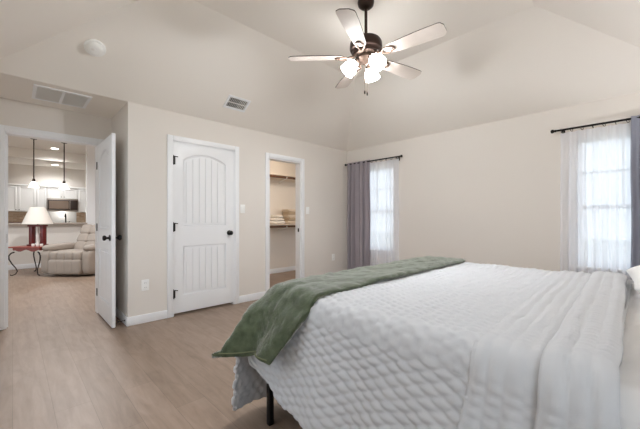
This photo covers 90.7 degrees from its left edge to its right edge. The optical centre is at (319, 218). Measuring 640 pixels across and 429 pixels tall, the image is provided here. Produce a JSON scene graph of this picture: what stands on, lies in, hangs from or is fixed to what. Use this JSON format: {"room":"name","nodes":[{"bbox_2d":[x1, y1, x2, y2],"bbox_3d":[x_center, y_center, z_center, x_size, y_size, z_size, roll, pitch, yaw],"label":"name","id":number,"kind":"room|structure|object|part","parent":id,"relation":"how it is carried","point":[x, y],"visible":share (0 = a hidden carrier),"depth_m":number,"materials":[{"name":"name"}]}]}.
{"room":"bedroom","nodes":[
{"label":"bedroom","id":0,"kind":"room"},
{"bbox_2d":[8,224,84,264],"bbox_3d":[-7.343,0.640,6.891,3.640,1.020,0.120,0,0,-44],"label":"wall","id":1,"kind":"structure","parent":0,"point":[18,235],"depth_m":7.38,"materials":[{"name":"white paint"}]},
{"bbox_2d":[8,263,40,269],"bbox_3d":[-7.296,1.095,6.843,3.640,0.110,0.015,0,0,-44],"label":"baseboard","id":2,"kind":"structure","parent":1,"relation":"attached to","point":[32,265],"depth_m":7.28,"materials":[{"name":"white wood"}]},
{"bbox_2d":[8,222,86,224],"bbox_3d":[-7.357,0.110,6.906,3.640,0.040,0.440,0,0,-44],"label":"countertop","id":3,"kind":"structure","parent":1,"relation":"on","point":[71,222],"depth_m":7.46,"materials":[{"name":"stone"}]},
{"bbox_2d":[8,163,85,187],"bbox_3d":[-8.880,-0.450,9.791,5.720,3.200,0.120,0,0,-44],"label":"wall","id":4,"kind":"structure","parent":0,"point":[17,173],"depth_m":9.94,"materials":[{"name":"white paint"}]},
{"bbox_2d":[8,212,26,221],"bbox_3d":[-9.707,0.000,8.892,3.020,0.440,0.013,0,0,-44],"label":"backsplash","id":5,"kind":"structure","parent":4,"relation":"attached to","point":[12,216],"depth_m":9.47,"materials":[{"name":"tile"}]},
{"bbox_2d":[8,183,35,211],"bbox_3d":[-8.971,-0.625,9.369,0.824,0.810,0.358,0,0,-44],"label":"upper cabinet","id":6,"kind":"object","parent":4,"relation":"attached to","point":[21,197],"visible":0.65,"depth_m":9.31,"materials":[{"name":"white wood"}]},
{"bbox_3d":[-9.020,-0.600,9.125,0.398,0.748,0.020,0,0,-44],"label":"door","id":7,"kind":"part","parent":6,"relation":"part of","materials":[{"name":"white wood"}]},
{"bbox_3d":[-8.726,-0.600,9.411,0.398,0.748,0.020,0,0,-44],"label":"door","id":8,"kind":"part","parent":6,"relation":"part of","materials":[{"name":"white wood"}]},
{"bbox_2d":[36,185,46,208],"bbox_3d":[-8.591,-0.625,9.738,0.240,0.810,0.358,0,0,-44],"label":"upper cabinet","id":9,"kind":"object","parent":4,"relation":"attached to","point":[41,192],"visible":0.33,"depth_m":9.63,"materials":[{"name":"white wood"}]},
{"bbox_3d":[-8.493,-0.600,9.637,0.224,0.748,0.020,0,0,-44],"label":"door","id":10,"kind":"part","parent":9,"relation":"part of","materials":[{"name":"white wood"}]},
{"bbox_2d":[48,211,75,222],"bbox_3d":[-8.351,-0.010,10.214,0.765,0.460,0.009,0,0,-44],"label":"tile backsplash","id":11,"kind":"structure","parent":4,"relation":"attached to","point":[56,217],"depth_m":10.21,"materials":[{"name":"white tile"}]},
{"bbox_2d":[47,186,77,198],"bbox_3d":[-8.230,-0.835,10.090,0.766,0.390,0.358,0,0,-44],"label":"upper cabinet","id":12,"kind":"object","parent":4,"relation":"attached to","point":[52,191],"visible":0.89,"depth_m":9.98,"materials":[{"name":"white wood"}]},
{"bbox_3d":[-8.268,-0.810,9.856,0.369,0.328,0.020,0,0,-44],"label":"door","id":13,"kind":"part","parent":12,"relation":"part of","materials":[{"name":"white wood"}]},
{"bbox_2d":[47,198,77,211],"bbox_3d":[-8.195,-0.439,10.054,0.758,0.398,0.458,0,0,-44],"label":"microwave","id":14,"kind":"object","parent":12,"relation":"attached to","point":[53,204],"visible":0.91,"depth_m":9.93,"materials":[{"name":"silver metal"}]},
{"bbox_3d":[-8.146,-0.443,9.868,0.550,0.305,0.017,0,0,-44],"label":"door","id":15,"kind":"part","parent":14,"relation":"part of","materials":[{"name":"brown glass"}]},
{"bbox_3d":[-7.877,-0.443,10.130,0.180,0.305,0.017,0,0,-44],"label":"control panel","id":16,"kind":"part","parent":14,"relation":"part of","materials":[{"name":"brown"}]},
{"bbox_3d":[-7.995,-0.810,10.121,0.369,0.328,0.020,0,0,-44],"label":"door","id":17,"kind":"part","parent":12,"relation":"part of","materials":[{"name":"white wood"}]},
{"bbox_2d":[76,212,85,221],"bbox_3d":[-7.475,0.000,11.063,1.673,0.440,0.013,0,0,-44],"label":"backsplash","id":18,"kind":"structure","parent":4,"relation":"attached to","point":[80,216],"depth_m":10.56,"materials":[{"name":"tile"}]},
{"bbox_2d":[78,187,85,211],"bbox_3d":[-7.788,-0.625,10.519,0.464,0.810,0.358,0,0,-44],"label":"upper cabinet","id":19,"kind":"object","parent":4,"relation":"attached to","point":[81,191],"visible":0.28,"depth_m":10.32,"materials":[{"name":"white wood"}]},
{"bbox_2d":[8,146,85,169],"bbox_3d":[-8.332,-1.835,9.228,5.480,0.370,1.450,0,0,-44],"label":"ceiling","id":20,"kind":"structure","parent":0,"point":[16,155],"depth_m":9.07,"materials":[{"name":"white paint"}]},
{"bbox_2d":[8,135,85,154],"bbox_3d":[-5.415,-1.970,6.228,5.720,0.100,6.920,0,0,-44],"label":"ceiling","id":21,"kind":"structure","parent":0,"point":[13,141],"depth_m":8.26,"materials":[{"name":"white paint"}]},
{"bbox_2d":[29,138,38,187],"bbox_3d":[-6.818,-1.335,7.528,0.216,1.170,0.216,0,0,-44],"label":"pendant lamp","id":22,"kind":"object","parent":21,"relation":"hanging from","point":[33,184],"visible":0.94,"depth_m":7.52,"materials":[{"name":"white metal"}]},
{"bbox_3d":[-6.818,-1.390,7.528,0.068,1.020,0.066,0,0,-44],"label":"stem","id":23,"kind":"part","parent":22,"relation":"part of","materials":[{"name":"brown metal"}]},
{"bbox_3d":[-6.818,-0.818,7.528,0.216,0.135,0.216,0,0,-44],"label":"lamp shade","id":24,"kind":"part","parent":22,"relation":"part of","materials":[{"name":"white glass"}]},
{"bbox_2d":[59,142,68,188],"bbox_3d":[-6.413,-1.335,7.921,0.216,1.170,0.216,0,0,-44],"label":"pendant lamp","id":25,"kind":"object","parent":21,"relation":"hanging from","point":[63,185],"visible":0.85,"depth_m":7.92,"materials":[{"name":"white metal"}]},
{"bbox_3d":[-6.413,-1.390,7.921,0.068,1.020,0.066,0,0,-44],"label":"stem","id":26,"kind":"part","parent":25,"relation":"part of","materials":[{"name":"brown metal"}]},
{"bbox_3d":[-6.413,-0.818,7.921,0.216,0.135,0.216,0,0,-44],"label":"lamp shade","id":27,"kind":"part","parent":25,"relation":"part of","materials":[{"name":"white glass"}]},
{"bbox_2d":[0,98,111,139],"bbox_3d":[-3.326,-0.450,3.349,4.700,3.200,0.120,0,0,-44],"label":"wall","id":28,"kind":"structure","parent":0,"point":[15,113],"depth_m":3.56,"materials":[{"name":"white paint"}]},
{"bbox_2d":[0,124,102,329],"bbox_3d":[-3.036,0.086,3.619,0.938,2.128,0.138,0,0,-44],"label":"trim","id":29,"kind":"structure","parent":28,"relation":"attached to","point":[5,130],"depth_m":3.31,"materials":[{"name":"white wood"}]},
{"bbox_2d":[96,133,121,327],"bbox_3d":[-2.442,0.120,3.596,0.174,2.036,0.819,0,0,-44],"label":"door","id":30,"kind":"structure","parent":28,"relation":"in","point":[106,150],"depth_m":3.47,"materials":[{"name":"white paint"},{"name":"black metal"}]},
{"bbox_3d":[-2.428,-0.344,3.583,0.020,0.874,0.527,0,0,-44],"label":"panel moulding","id":31,"kind":"part","parent":30,"relation":"part of","materials":[{"name":"white wood"}]},
{"bbox_3d":[-2.428,0.635,3.583,0.020,0.578,0.524,0,0,-44],"label":"panel moulding","id":32,"kind":"part","parent":30,"relation":"part of","materials":[{"name":"white wood"}]},
{"bbox_3d":[-2.428,-0.343,3.583,0.024,0.909,0.559,0,0,-44],"label":"panel","id":33,"kind":"part","parent":30,"relation":"part of","materials":[{"name":"white wood"}]},
{"bbox_3d":[-2.428,0.635,3.583,0.024,0.614,0.559,0,0,-44],"label":"panel","id":34,"kind":"part","parent":30,"relation":"part of","materials":[{"name":"white wood"}]},
{"bbox_3d":[-2.245,0.200,3.319,0.069,0.066,0.066,0,0,-44],"label":"knob","id":35,"kind":"part","parent":30,"relation":"part of","materials":[{"name":"black metal"}]},
{"bbox_2d":[86,146,94,224],"bbox_3d":[-5.362,-0.385,8.784,1.840,3.070,0.170,0,0,-44],"label":"wall","id":36,"kind":"structure","parent":0,"point":[90,150],"depth_m":8.13,"materials":[{"name":"white paint"}]},
{"bbox_2d":[112,105,124,313],"bbox_3d":[-2.336,-0.150,3.762,0.120,2.600,0.670,0,0,-44],"label":"wall","id":37,"kind":"structure","parent":0,"point":[118,120],"depth_m":3.63,"materials":[{"name":"white paint"}]},
{"bbox_2d":[116,308,126,325],"bbox_3d":[-2.337,1.103,3.667,0.014,0.095,0.776,0,0,-44],"label":"baseboard","id":38,"kind":"structure","parent":37,"relation":"attached to","point":[119,314],"depth_m":3.54,"materials":[{"name":"white wood"}]},
{"bbox_2d":[0,268,301,428],"bbox_3d":[-3.458,1.210,5.564,7.600,0.120,14.000,0,0,-44],"label":"floor","id":39,"kind":"structure","parent":0,"point":[63,366],"depth_m":2.45,"materials":[{"name":"wood"}]},
{"bbox_2d":[8,245,42,275],"bbox_3d":[-5.931,0.852,6.618,0.654,0.585,0.579,0,0,0],"label":"side table","id":40,"kind":"object","parent":39,"relation":"on","point":[25,247],"visible":0.69,"depth_m":6.37,"materials":[{"name":"brown wood"}]},
{"bbox_3d":[-6.191,0.901,6.373,0.150,0.488,0.027,0,0,-28],"label":"leg","id":41,"kind":"part","parent":40,"relation":"part of","materials":[{"name":"grey metal"}]},
{"bbox_2d":[22,207,52,245],"bbox_3d":[-5.941,0.158,6.651,0.504,0.805,0.504,0,0,0],"label":"table lamp","id":42,"kind":"object","parent":40,"relation":"on","point":[35,215],"visible":0.86,"depth_m":6.61,"materials":[{"name":"white fabric"}]},
{"bbox_3d":[-6.056,0.335,6.651,0.070,0.390,0.090,0,0,0],"label":"post","id":43,"kind":"part","parent":42,"relation":"part of","materials":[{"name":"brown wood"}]},
{"bbox_3d":[-5.941,0.095,6.651,0.330,0.130,0.120,0,0,0],"label":"rail","id":44,"kind":"part","parent":42,"relation":"part of","materials":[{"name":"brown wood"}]},
{"bbox_3d":[-5.941,-0.070,6.651,0.504,0.350,0.504,0,0,0],"label":"lamp shade","id":45,"kind":"part","parent":42,"relation":"part of","materials":[{"name":"beige fabric"}]},
{"bbox_3d":[-5.826,0.335,6.651,0.070,0.390,0.090,0,0,0],"label":"post","id":46,"kind":"part","parent":42,"relation":"part of","materials":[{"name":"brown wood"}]},
{"bbox_3d":[-5.672,0.901,6.373,0.150,0.488,0.027,0,0,28],"label":"leg","id":47,"kind":"part","parent":40,"relation":"part of","materials":[{"name":"grey metal"}]},
{"bbox_2d":[41,224,94,274],"bbox_3d":[-5.048,0.620,6.801,1.090,1.000,1.140,0,0,2],"label":"recliner","id":48,"kind":"object","parent":39,"relation":"on","point":[78,258],"visible":0.7,"depth_m":6.28,"materials":[{"name":"beige fabric"}]},
{"bbox_3d":[-5.471,0.860,6.709,0.200,0.520,0.860,0,0,2],"label":"arm","id":49,"kind":"part","parent":48,"relation":"part of","materials":[{"name":"beige fabric"}]},
{"bbox_3d":[-5.055,0.740,6.576,0.656,0.200,0.660,0,0,2],"label":"seat","id":50,"kind":"part","parent":48,"relation":"part of","materials":[{"name":"beige fabric"}]},
{"bbox_2d":[73,241,94,248],"bbox_3d":[-5.044,0.611,6.956,0.690,0.246,0.220,0,0,2],"label":"cushion","id":51,"kind":"object","parent":48,"relation":"on","point":[79,244],"depth_m":6.90,"materials":[{"name":"beige fabric"}]},
{"bbox_2d":[77,233,94,241],"bbox_3d":[-5.041,0.438,7.056,0.690,0.237,0.216,0,0,2],"label":"cushion","id":52,"kind":"object","parent":48,"relation":"on","point":[83,237],"depth_m":6.98,"materials":[{"name":"beige fabric"}]},
{"bbox_2d":[80,224,94,233],"bbox_3d":[-5.038,0.256,7.161,0.690,0.272,0.251,0,0,2],"label":"cushion","id":53,"kind":"object","parent":48,"relation":"on","point":[87,228],"depth_m":7.07,"materials":[{"name":"beige fabric"}]},
{"bbox_3d":[-4.632,0.860,6.683,0.200,0.520,0.860,0,0,2],"label":"arm","id":54,"kind":"part","parent":48,"relation":"part of","materials":[{"name":"beige fabric"}]},
{"bbox_2d":[267,384,273,425],"bbox_3d":[1.040,0.792,1.778,1.930,0.715,1.900,0,0,-44],"label":"bed","id":55,"kind":"object","parent":39,"relation":"on","point":[270,398],"visible":0.02,"depth_m":1.76,"materials":[{"name":"black metal"}]},
{"bbox_2d":[231,262,632,428],"bbox_3d":[0.836,0.727,1.994,2.221,0.746,1.629,0,0,-44],"label":"quilt","id":56,"kind":"object","parent":55,"relation":"on","point":[466,345],"visible":0.91,"depth_m":1.19,"materials":[{"name":"white fabric"}]},
{"bbox_2d":[212,256,465,364],"bbox_3d":[0.341,0.532,2.240,2.153,0.370,0.532,0,0,-44],"label":"throw blanket","id":57,"kind":"object","parent":56,"relation":"on","point":[269,323],"visible":0.94,"depth_m":1.66,"materials":[{"name":"green fabric"}]},
{"bbox_2d":[619,283,639,428],"bbox_3d":[1.501,0.599,1.317,1.962,0.382,0.585,0,0,-44],"label":"sheet","id":58,"kind":"object","parent":55,"relation":"on","point":[629,368],"visible":0.19,"depth_m":0.87,"materials":[{"name":"white fabric"}]},
{"bbox_2d":[626,265,639,293],"bbox_3d":[1.850,0.321,1.541,0.490,0.175,0.720,0,0,42],"label":"pillow","id":59,"kind":"object","parent":58,"relation":"on","point":[634,272],"visible":1,"depth_m":1.66,"materials":[{"name":"white fabric"}]},
{"bbox_2d":[125,102,346,316],"bbox_3d":[-0.778,-0.150,4.725,3.697,2.600,0.120,0,0,-44],"label":"wall","id":60,"kind":"structure","parent":0,"point":[147,128],"depth_m":4.33,"materials":[{"name":"white paint"}]},
{"bbox_2d":[141,279,148,290],"bbox_3d":[-1.939,0.733,3.507,0.078,0.122,0.009,0,0,-44],"label":"wall outlet","id":61,"kind":"object","parent":60,"relation":"attached to","point":[144,283],"visible":1,"depth_m":3.50,"materials":[{"name":"white plastic"}]},
{"bbox_2d":[127,291,265,325],"bbox_3d":[-0.779,1.103,4.630,3.591,0.095,0.014,0,0,-44],"label":"baseboard","id":62,"kind":"structure","parent":60,"relation":"attached to","point":[134,320],"depth_m":3.58,"materials":[{"name":"white wood"}]},
{"bbox_2d":[173,142,232,313],"bbox_3d":[-1.460,0.104,4.009,0.800,2.036,0.174,0,0,-44],"label":"door","id":63,"kind":"structure","parent":60,"relation":"in","point":[203,176],"depth_m":3.97,"materials":[{"name":"white paint"},{"name":"black metal"}]},
{"bbox_3d":[-1.460,-0.358,4.010,0.576,0.909,0.024,0,0,-44],"label":"panel","id":64,"kind":"part","parent":63,"relation":"part of","materials":[{"name":"white wood"}]},
{"bbox_3d":[-1.460,0.619,4.010,0.541,0.578,0.020,0,0,-44],"label":"panel moulding","id":65,"kind":"part","parent":63,"relation":"part of","materials":[{"name":"white wood"}]},
{"bbox_3d":[-1.460,-0.360,4.009,0.544,0.874,0.020,0,0,-44],"label":"panel moulding","id":66,"kind":"part","parent":63,"relation":"part of","materials":[{"name":"white wood"}]},
{"bbox_3d":[-1.460,0.619,4.010,0.576,0.614,0.024,0,0,-44],"label":"panel","id":67,"kind":"part","parent":63,"relation":"part of","materials":[{"name":"white wood"}]},
{"bbox_2d":[167,134,238,317],"bbox_3d":[-1.480,0.084,4.030,0.930,2.133,0.138,0,0,-44],"label":"trim","id":68,"kind":"structure","parent":60,"relation":"attached to","point":[171,139],"depth_m":3.76,"materials":[{"name":"white wood"}]},
{"bbox_2d":[240,204,244,212],"bbox_3d":[-1.066,-0.140,4.355,0.075,0.118,0.009,0,0,-44],"label":"light switch","id":69,"kind":"object","parent":60,"relation":"attached to","point":[242,207],"visible":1,"depth_m":4.35,"materials":[{"name":"white plastic"}]},
{"bbox_2d":[265,152,304,291],"bbox_3d":[-0.567,0.088,4.918,0.751,2.123,0.138,0,0,-44],"label":"trim","id":70,"kind":"structure","parent":60,"relation":"attached to","point":[299,163],"depth_m":5.09,"materials":[{"name":"white wood"}]},
{"bbox_2d":[270,160,294,268],"bbox_3d":[-1.178,-0.150,6.568,2.870,2.600,0.120,0,0,-44],"label":"wall","id":71,"kind":"structure","parent":0,"point":[282,195],"depth_m":6.82,"materials":[{"name":"white paint"}]},
{"bbox_2d":[270,173,294,183],"bbox_3d":[-1.070,-0.831,6.372,2.750,0.156,0.313,0,0,-44],"label":"closet shelf","id":72,"kind":"object","parent":71,"relation":"attached to","point":[279,177],"visible":0.29,"depth_m":6.62,"materials":[{"name":"beige wood"}]},
{"bbox_3d":[-0.991,-0.860,6.290,2.750,0.044,0.044,0,0,-44],"label":"hanging rod","id":73,"kind":"part","parent":72,"relation":"part of","materials":[{"name":"brown wood"}]},
{"bbox_2d":[270,266,294,273],"bbox_3d":[-1.174,1.100,6.479,2.750,0.100,0.014,0,0,-44],"label":"baseboard","id":74,"kind":"structure","parent":71,"relation":"attached to","point":[291,268],"depth_m":6.82,"materials":[{"name":"white wood"}]},
{"bbox_2d":[270,224,294,230],"bbox_3d":[-1.070,0.184,6.372,2.750,0.156,0.313,0,0,-44],"label":"closet shelf","id":75,"kind":"object","parent":71,"relation":"attached to","point":[283,226],"visible":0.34,"depth_m":6.54,"materials":[{"name":"beige wood"}]},
{"bbox_2d":[270,215,284,223],"bbox_3d":[-0.892,0.012,6.540,0.340,0.186,0.270,0,0,-44],"label":"folded blanket","id":76,"kind":"object","parent":75,"relation":"on","point":[275,219],"visible":0.93,"depth_m":6.43,"materials":[{"name":"white fabric"}]},
{"bbox_3d":[-0.991,0.155,6.290,2.750,0.044,0.044,0,0,-44],"label":"hanging rod","id":77,"kind":"part","parent":75,"relation":"part of","materials":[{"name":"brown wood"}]},
{"bbox_2d":[284,221,294,223],"bbox_3d":[-0.618,0.071,6.795,0.378,0.071,0.276,0,0,-44],"label":"folded towel","id":78,"kind":"object","parent":75,"relation":"on","point":[286,222],"visible":0.46,"depth_m":6.63,"materials":[{"name":"beige fabric"}]},
{"bbox_2d":[283,218,294,220],"bbox_3d":[-0.612,0.005,6.801,0.375,0.063,0.276,0,0,-44],"label":"folded towel","id":79,"kind":"object","parent":78,"relation":"on","point":[285,219],"visible":0.56,"depth_m":6.63,"materials":[{"name":"beige fabric"}]},
{"bbox_2d":[282,215,294,217],"bbox_3d":[-0.620,-0.059,6.794,0.374,0.067,0.276,0,0,-44],"label":"folded towel","id":80,"kind":"object","parent":79,"relation":"on","point":[284,216],"visible":0.59,"depth_m":6.63,"materials":[{"name":"beige fabric"}]},
{"bbox_2d":[283,212,294,214],"bbox_3d":[-0.607,-0.121,6.806,0.377,0.059,0.276,0,0,-44],"label":"folded towel","id":81,"kind":"object","parent":80,"relation":"on","point":[284,213],"visible":0.6,"depth_m":6.64,"materials":[{"name":"beige fabric"}]},
{"bbox_2d":[282,209,294,211],"bbox_3d":[-0.615,-0.178,6.798,0.380,0.057,0.276,0,0,-44],"label":"folded towel","id":82,"kind":"object","parent":81,"relation":"on","point":[284,210],"visible":0.62,"depth_m":6.65,"materials":[{"name":"beige fabric"}]},
{"bbox_2d":[0,0,639,150],"bbox_3d":[0.054,-1.705,3.003,4.665,0.890,5.090,0,0,-44],"label":"ceiling","id":83,"kind":"structure","parent":0,"point":[495,60],"depth_m":3.22,"materials":[{"name":"white paint"}]},
{"bbox_2d":[32,84,91,108],"bbox_3d":[-2.666,-1.255,3.265,0.450,0.010,0.460,0,0,-44],"label":"ceiling vent","id":84,"kind":"object","parent":83,"relation":"in","point":[44,93],"visible":1,"depth_m":3.24,"materials":[{"name":"white metal"}]},
{"bbox_2d":[84,39,105,56],"bbox_3d":[-2.000,-1.515,2.810,0.164,0.104,0.148,0,0,-44],"label":"smoke detector","id":85,"kind":"object","parent":83,"relation":"attached to","point":[94,47],"visible":1,"depth_m":2.78,"materials":[{"name":"white plastic"}]},
{"bbox_2d":[223,94,250,111],"bbox_3d":[-1.036,-1.438,3.948,0.300,0.107,0.176,0,0,-44],"label":"ceiling vent","id":86,"kind":"object","parent":83,"relation":"in","point":[232,102],"visible":1,"depth_m":3.94,"materials":[{"name":"white metal"}]},
{"bbox_2d":[288,0,446,95],"bbox_3d":[0.442,-1.498,2.770,1.306,0.824,1.292,0,0,-44],"label":"ceiling fan","id":87,"kind":"object","parent":83,"relation":"hanging from","point":[367,49],"visible":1,"depth_m":2.68,"materials":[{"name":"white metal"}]},
{"bbox_3d":[-0.028,-1.425,2.798,0.495,0.037,0.144,0,0,3],"label":"blade","id":88,"kind":"part","parent":87,"relation":"part of","materials":[{"name":"white wood"}]},
{"bbox_3d":[0.288,-1.425,3.196,0.144,0.037,0.495,0,0,-15],"label":"blade","id":89,"kind":"part","parent":87,"relation":"part of","materials":[{"name":"white wood"}]},
{"bbox_3d":[0.251,-1.324,2.780,0.141,0.150,0.140,0,0,-44],"label":"lamp shade","id":90,"kind":"part","parent":87,"relation":"part of","materials":[{"name":"white glass"}]},
{"bbox_3d":[0.252,-1.425,2.374,0.144,0.037,0.495,0,0,21],"label":"blade","id":91,"kind":"part","parent":87,"relation":"part of","materials":[{"name":"white wood"}]},
{"bbox_3d":[0.473,-1.324,2.910,0.147,0.150,0.132,0,0,-44],"label":"lamp shade","id":92,"kind":"part","parent":87,"relation":"part of","materials":[{"name":"white glass"}]},
{"bbox_3d":[0.473,-1.324,2.649,0.132,0.150,0.148,0,0,-44],"label":"lamp shade","id":93,"kind":"part","parent":87,"relation":"part of","materials":[{"name":"white glass"}]},
{"bbox_3d":[0.764,-1.425,3.018,0.495,0.037,0.144,0,0,-33],"label":"blade","id":94,"kind":"part","parent":87,"relation":"part of","materials":[{"name":"white wood"}]},
{"bbox_3d":[0.742,-1.425,2.510,0.495,0.037,0.144,0,0,39],"label":"blade","id":95,"kind":"part","parent":87,"relation":"part of","materials":[{"name":"white wood"}]},
{"bbox_2d":[347,92,639,271],"bbox_3d":[2.087,-0.150,4.345,0.120,2.600,4.420,0,0,-44],"label":"wall","id":96,"kind":"structure","parent":0,"point":[487,193],"depth_m":4.11,"materials":[{"name":"white paint"}]},
{"bbox_2d":[345,155,402,165],"bbox_3d":[0.896,-0.976,5.405,0.108,0.072,1.198,0,0,-44],"label":"curtain rod","id":97,"kind":"object","parent":96,"relation":"attached to","point":[399,156],"visible":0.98,"depth_m":5.21,"materials":[{"name":"black metal"}]},
{"bbox_2d":[347,160,369,269],"bbox_3d":[0.675,0.050,5.587,0.106,2.141,0.506,0,0,-44],"label":"curtain","id":98,"kind":"object","parent":97,"relation":"hanging from","point":[358,175],"visible":0.89,"depth_m":5.58,"materials":[{"name":"grey fabric"}]},
{"bbox_2d":[370,158,398,265],"bbox_3d":[1.047,0.070,5.274,0.049,2.081,0.632,0,0,-44],"label":"sheer curtain","id":99,"kind":"object","parent":97,"relation":"hanging from","point":[384,175],"visible":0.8,"depth_m":5.24,"materials":[{"name":"white fabric"}]},
{"bbox_2d":[550,116,639,132],"bbox_3d":[3.047,-0.976,3.193,0.108,0.072,1.168,0,0,-44],"label":"curtain rod","id":100,"kind":"object","parent":96,"relation":"attached to","point":[626,119],"visible":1,"depth_m":3.33,"materials":[{"name":"black metal"}]},
{"bbox_2d":[560,122,630,279],"bbox_3d":[2.915,0.070,3.349,0.050,2.081,0.601,0,0,-44],"label":"sheer curtain","id":101,"kind":"object","parent":100,"relation":"hanging from","point":[595,185],"visible":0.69,"depth_m":3.34,"materials":[{"name":"white fabric"}]},
{"bbox_2d":[630,115,639,282],"bbox_3d":[3.230,0.050,2.961,0.099,2.141,0.460,0,0,-44],"label":"curtain","id":102,"kind":"object","parent":100,"relation":"hanging from","point":[635,122],"visible":0.69,"depth_m":3.08,"materials":[{"name":"grey fabric"}]},
{"bbox_2d":[577,266,620,271],"bbox_3d":[3.120,-0.142,3.254,0.150,1.495,0.815,0,0,-44],"label":"window","id":103,"kind":"structure","parent":96,"relation":"in","point":[588,267],"depth_m":3.33,"materials":[{"name":"white"}]}
]}

